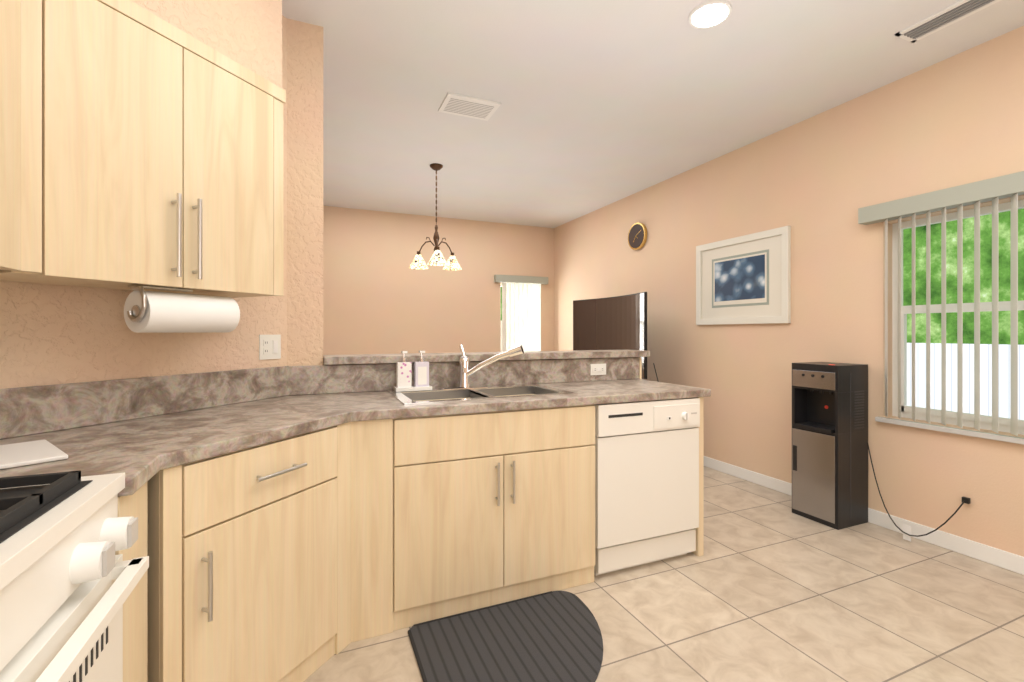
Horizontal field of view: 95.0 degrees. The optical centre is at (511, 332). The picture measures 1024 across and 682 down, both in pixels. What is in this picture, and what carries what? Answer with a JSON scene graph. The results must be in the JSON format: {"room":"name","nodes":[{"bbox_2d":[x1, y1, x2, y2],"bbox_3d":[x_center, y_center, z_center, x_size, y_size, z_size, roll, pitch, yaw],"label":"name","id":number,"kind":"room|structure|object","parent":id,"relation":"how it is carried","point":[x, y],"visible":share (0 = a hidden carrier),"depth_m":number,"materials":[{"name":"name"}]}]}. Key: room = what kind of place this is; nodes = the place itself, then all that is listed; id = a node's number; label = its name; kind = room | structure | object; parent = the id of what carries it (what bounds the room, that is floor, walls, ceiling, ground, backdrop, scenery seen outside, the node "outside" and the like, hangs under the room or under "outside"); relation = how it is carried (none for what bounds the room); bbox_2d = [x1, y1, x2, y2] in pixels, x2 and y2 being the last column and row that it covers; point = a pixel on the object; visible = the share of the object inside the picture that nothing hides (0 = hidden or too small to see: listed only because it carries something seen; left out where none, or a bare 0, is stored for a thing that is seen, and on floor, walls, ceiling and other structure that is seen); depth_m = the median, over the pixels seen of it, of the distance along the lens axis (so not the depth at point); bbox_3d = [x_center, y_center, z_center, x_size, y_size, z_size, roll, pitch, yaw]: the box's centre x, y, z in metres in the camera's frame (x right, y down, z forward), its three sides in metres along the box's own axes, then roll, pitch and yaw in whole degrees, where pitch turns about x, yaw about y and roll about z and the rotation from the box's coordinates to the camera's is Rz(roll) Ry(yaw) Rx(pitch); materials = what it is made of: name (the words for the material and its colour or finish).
{"room":"kitchen","nodes":[
{"label":"kitchen","id":0,"kind":"room"},
{"bbox_2d":[0,15,322,388],"bbox_3d":[-1.360,-0.165,1.835,1.170,2.810,1.000,0,0,-23],"label":"wall","id":1,"kind":"structure","parent":0,"point":[50,334],"depth_m":2.07,"materials":[{"name":"beige paint"}]},
{"bbox_2d":[184,292,282,297],"bbox_3d":[-1.030,-0.576,1.759,0.297,0.852,0.299,0,0,-23],"label":"upper cabinet","id":2,"kind":"object","parent":1,"relation":"attached to","point":[224,294],"depth_m":1.89,"materials":[{"name":"brown wood"}]},
{"bbox_2d":[259,335,280,359],"bbox_3d":[-1.158,0.070,2.252,0.010,0.118,0.118,0,0,22],"label":"outlet","id":3,"kind":"object","parent":1,"relation":"attached to","point":[269,346],"visible":1,"depth_m":2.25,"materials":[{"name":"white plastic"}]},
{"bbox_2d":[0,349,650,515],"bbox_3d":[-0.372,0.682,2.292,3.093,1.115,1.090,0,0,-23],"label":"backsplash","id":4,"kind":"structure","parent":1,"relation":"attached to","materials":[{"name":"stone"}]},
{"bbox_2d":[130,0,281,87],"bbox_3d":[-1.137,-1.287,1.674,0.550,0.564,0.800,0,0,-23],"label":"soffit","id":5,"kind":"structure","parent":0,"point":[247,34],"depth_m":1.51,"materials":[{"name":"beige paint"}]},
{"bbox_2d":[323,206,553,363],"bbox_3d":[-1.453,-0.165,6.276,4.470,2.810,0.150,0,0,-23],"label":"wall","id":6,"kind":"structure","parent":0,"point":[380,296],"depth_m":6.29,"materials":[{"name":"beige paint"}]},
{"bbox_2d":[500,284,501,351],"bbox_3d":[0.080,-0.085,6.965,0.630,1.250,0.050,0,0,-23],"label":"window","id":7,"kind":"structure","parent":6,"relation":"in","point":[500,322],"depth_m":6.84,"materials":[{"name":"white paint"}]},
{"bbox_2d":[494,275,547,351],"bbox_3d":[0.140,-0.145,6.824,0.830,1.340,0.083,0,0,-23],"label":"blinds","id":8,"kind":"object","parent":6,"relation":"attached to","point":[521,310],"visible":0.79,"depth_m":6.81,"materials":[{"name":"grey plastic"}]},
{"bbox_2d":[323,357,627,364],"bbox_3d":[-0.082,0.705,2.855,1.980,1.071,0.120,0,0,-23],"label":"wall","id":9,"kind":"structure","parent":0,"point":[470,361],"depth_m":2.81,"materials":[{"name":"beige paint"}]},
{"bbox_2d":[282,0,1023,227],"bbox_3d":[0.150,-1.620,2.655,4.950,0.100,8.370,0,0,-23],"label":"ceiling","id":10,"kind":"structure","parent":0,"point":[605,102],"depth_m":2.97,"materials":[{"name":"white paint"}]},
{"bbox_2d":[409,163,461,269],"bbox_3d":[-0.685,-1.091,4.397,0.500,0.958,0.485,0,0,-23],"label":"pendant chandelier","id":11,"kind":"object","parent":10,"relation":"hanging from","point":[436,259],"visible":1,"depth_m":4.41,"materials":[{"name":"white glass"}]},
{"bbox_2d":[438,92,500,120],"bbox_3d":[-0.299,-1.563,3.263,0.370,0.013,0.270,0,0,-23],"label":"ceiling vent","id":12,"kind":"object","parent":10,"relation":"in","point":[467,106],"visible":0.98,"depth_m":3.24,"materials":[{"name":"white metal"}]},
{"bbox_2d":[689,0,731,28],"bbox_3d":[0.974,-1.563,2.311,0.196,0.013,0.196,0,0,-23],"label":"recessed light","id":13,"kind":"object","parent":10,"relation":"in","point":[709,14],"visible":0.98,"depth_m":2.30,"materials":[{"name":"white paint"}]},
{"bbox_2d":[895,0,1000,42],"bbox_3d":[2.201,-1.564,2.238,0.160,0.010,0.570,0,0,-23],"label":"ceiling air vent slot","id":14,"kind":"object","parent":10,"relation":"attached to","point":[944,18],"visible":1,"depth_m":2.34,"materials":[{"name":"white paint"}]},
{"bbox_2d":[304,466,1023,681],"bbox_3d":[0.150,1.290,2.655,4.950,0.100,8.370,0,0,-23],"label":"floor","id":15,"kind":"structure","parent":0,"point":[768,586],"depth_m":2.08,"materials":[{"name":"beige tile"}]},
{"bbox_2d":[0,470,148,681],"bbox_3d":[-0.950,0.757,0.554,0.672,0.965,0.752,0,0,-23],"label":"stove","id":16,"kind":"object","parent":15,"relation":"on","point":[69,579],"visible":1,"depth_m":0.79,"materials":[{"name":"white metal"}]},
{"bbox_2d":[0,345,710,681],"bbox_3d":[-0.286,0.653,2.085,3.097,1.174,1.538,0,0,-23],"label":"base cabinet","id":17,"kind":"object","parent":15,"relation":"on","point":[299,523],"visible":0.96,"depth_m":1.88,"materials":[{"name":"laminate"}]},
{"bbox_2d":[0,440,67,468],"bbox_3d":[-1.330,0.308,1.087,0.280,0.010,0.400,0,0,37],"label":"cutting board","id":18,"kind":"object","parent":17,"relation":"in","point":[25,453],"visible":0.96,"depth_m":1.16,"materials":[{"name":"white plastic"}]},
{"bbox_2d":[0,378,710,546],"bbox_3d":[-0.279,0.335,1.978,3.027,0.040,1.335,0,0,-23],"label":"countertop","id":19,"kind":"structure","parent":17,"relation":"on","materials":[{"name":"stone"}]},
{"bbox_2d":[394,351,431,391],"bbox_3d":[-0.526,0.203,2.493,0.190,0.209,0.076,0,0,-23],"label":"soap","id":20,"kind":"object","parent":17,"relation":"on","point":[404,375],"visible":0.98,"depth_m":2.47,"materials":[{"name":"white ceramic"}]},
{"bbox_2d":[387,345,577,444],"bbox_3d":[-0.162,0.390,2.430,0.870,0.700,0.490,0,0,-23],"label":"sink","id":21,"kind":"object","parent":17,"relation":"in","point":[464,392],"depth_m":2.55,"materials":[{"name":"metal"}]},
{"bbox_2d":[590,364,605,374],"bbox_3d":[0.559,0.240,3.034,0.118,0.072,0.010,0,0,-23],"label":"outlet","id":22,"kind":"object","parent":17,"relation":"attached to","point":[597,369],"visible":1,"depth_m":3.03,"materials":[{"name":"white plastic"}]},
{"bbox_2d":[408,591,602,681],"bbox_3d":[0.048,1.234,1.801,0.775,0.011,0.678,0,0,-23],"label":"kitchen mat","id":23,"kind":"object","parent":15,"relation":"on","point":[553,636],"visible":1,"depth_m":1.85,"materials":[{"name":"black rubber"}]},
{"bbox_2d":[594,397,699,574],"bbox_3d":[0.619,0.799,2.703,0.658,0.881,0.608,0,0,-23],"label":"dishwasher","id":24,"kind":"object","parent":15,"relation":"on","point":[646,482],"visible":0.71,"depth_m":2.44,"materials":[{"name":"white plastic"}]},
{"bbox_2d":[792,362,867,529],"bbox_3d":[2.113,0.724,3.139,0.327,1.032,0.313,0,0,-23],"label":"water dispenser","id":25,"kind":"object","parent":15,"relation":"on","point":[829,444],"visible":1,"depth_m":3.03,"materials":[{"name":"black plastic"}]},
{"bbox_2d":[867,443,969,540],"bbox_3d":[2.372,0.973,2.801,0.123,0.509,0.513,0,0,-23],"label":"power cord","id":26,"kind":"object","parent":25,"relation":"attached to","point":[906,531],"visible":1,"depth_m":2.76,"materials":[{"name":"black plastic"}]},
{"bbox_3d":[1.152,0.890,5.073,0.535,0.700,1.440,0,0,-23],"label":"tv stand","id":27,"kind":"object","parent":15,"relation":"on","visible":0},
{"bbox_2d":[573,292,646,378],"bbox_3d":[1.103,0.079,5.053,0.260,0.918,1.322,0,0,-23],"label":"tv","id":28,"kind":"object","parent":27,"relation":"on","point":[615,323],"visible":0.6,"depth_m":5.04,"materials":[{"name":"black"}]},
{"bbox_2d":[554,26,1023,556],"bbox_3d":[2.192,-0.165,3.603,0.150,2.810,7.920,0,0,-23],"label":"wall","id":29,"kind":"structure","parent":0,"point":[815,182],"depth_m":3.30,"materials":[{"name":"beige paint"}]},
{"bbox_2d":[628,222,646,249],"bbox_3d":[1.395,-1.070,5.231,0.042,0.300,0.300,0,0,-23],"label":"clock","id":30,"kind":"object","parent":29,"relation":"attached to","point":[637,236],"visible":1,"depth_m":5.20,"materials":[{"name":"gold metal"}]},
{"bbox_2d":[696,226,790,324],"bbox_3d":[1.927,-0.440,3.995,0.028,0.740,0.930,0,0,-23],"label":"picture frame","id":31,"kind":"object","parent":29,"relation":"attached to","point":[745,279],"visible":1,"depth_m":3.92,"materials":[{"name":"white wood"}]},
{"bbox_2d":[704,456,1023,574],"bbox_3d":[2.143,1.194,3.506,0.013,0.091,7.759,0,0,-23],"label":"baseboard","id":32,"kind":"structure","parent":29,"relation":"attached to","point":[989,554],"depth_m":2.79,"materials":[{"name":"white paint"}]},
{"bbox_2d":[875,416,1023,444],"bbox_3d":[2.611,0.555,2.499,0.129,0.029,1.160,0,0,-23],"label":"window sill","id":33,"kind":"structure","parent":29,"relation":"attached to","point":[997,437],"depth_m":2.64,"materials":[{"name":"grey stone"}]},
{"bbox_2d":[892,199,1023,434],"bbox_3d":[2.685,-0.080,2.530,0.050,1.240,1.100,0,0,-23],"label":"window","id":34,"kind":"structure","parent":29,"relation":"in","point":[1004,424],"depth_m":2.90,"materials":[{"name":"white paint"}]},
{"bbox_2d":[858,171,1023,435],"bbox_3d":[2.543,-0.140,2.470,0.083,1.330,1.300,0,0,-23],"label":"window blinds","id":35,"kind":"object","parent":34,"relation":"attached to","point":[993,190],"visible":1,"depth_m":2.60,"materials":[{"name":"grey plastic"}]},
{"bbox_3d":[-1.019,-0.165,-0.313,0.120,2.810,3.220,0,0,-23],"label":"wall","id":36,"kind":"structure","parent":0,"visible":0},
{"bbox_2d":[0,0,39,275],"bbox_3d":[-1.301,-0.578,0.950,0.342,0.844,0.490,0,0,-23],"label":"upper cabinet","id":37,"kind":"object","parent":36,"relation":"attached to","point":[19,19],"depth_m":1.19,"materials":[{"name":"brown wood"}]},
{"bbox_2d":[0,276,183,291],"bbox_3d":[-1.184,-0.576,1.378,0.304,0.852,0.301,0,0,-23],"label":"upper cabinet","id":38,"kind":"object","parent":36,"relation":"attached to","point":[107,284],"depth_m":1.46,"materials":[{"name":"brown wood"}]},
{"bbox_2d":[124,285,239,332],"bbox_3d":[-1.147,-0.074,1.642,0.136,0.151,0.332,0,0,22],"label":"paper towel holder","id":39,"kind":"object","parent":38,"relation":"attached to","point":[153,312],"visible":1,"depth_m":1.57,"materials":[{"name":"white paper"}]},
{"bbox_2d":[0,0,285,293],"bbox_3d":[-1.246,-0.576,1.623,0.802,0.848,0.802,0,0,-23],"label":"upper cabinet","id":40,"kind":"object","parent":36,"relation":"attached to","point":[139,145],"depth_m":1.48,"materials":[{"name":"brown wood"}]},
{"label":"outside","id":41,"kind":"structure","parent":0,"visible":0},
{"bbox_2d":[501,287,501,319],"bbox_3d":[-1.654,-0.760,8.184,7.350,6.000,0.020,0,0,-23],"label":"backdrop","id":42,"kind":"structure","parent":41,"point":[501,303],"depth_m":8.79,"materials":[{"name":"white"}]},
{"bbox_2d":[903,208,1023,419],"bbox_3d":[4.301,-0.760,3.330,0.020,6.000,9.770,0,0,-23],"label":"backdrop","id":43,"kind":"structure","parent":41,"point":[1004,317],"depth_m":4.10,"materials":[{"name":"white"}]}
]}

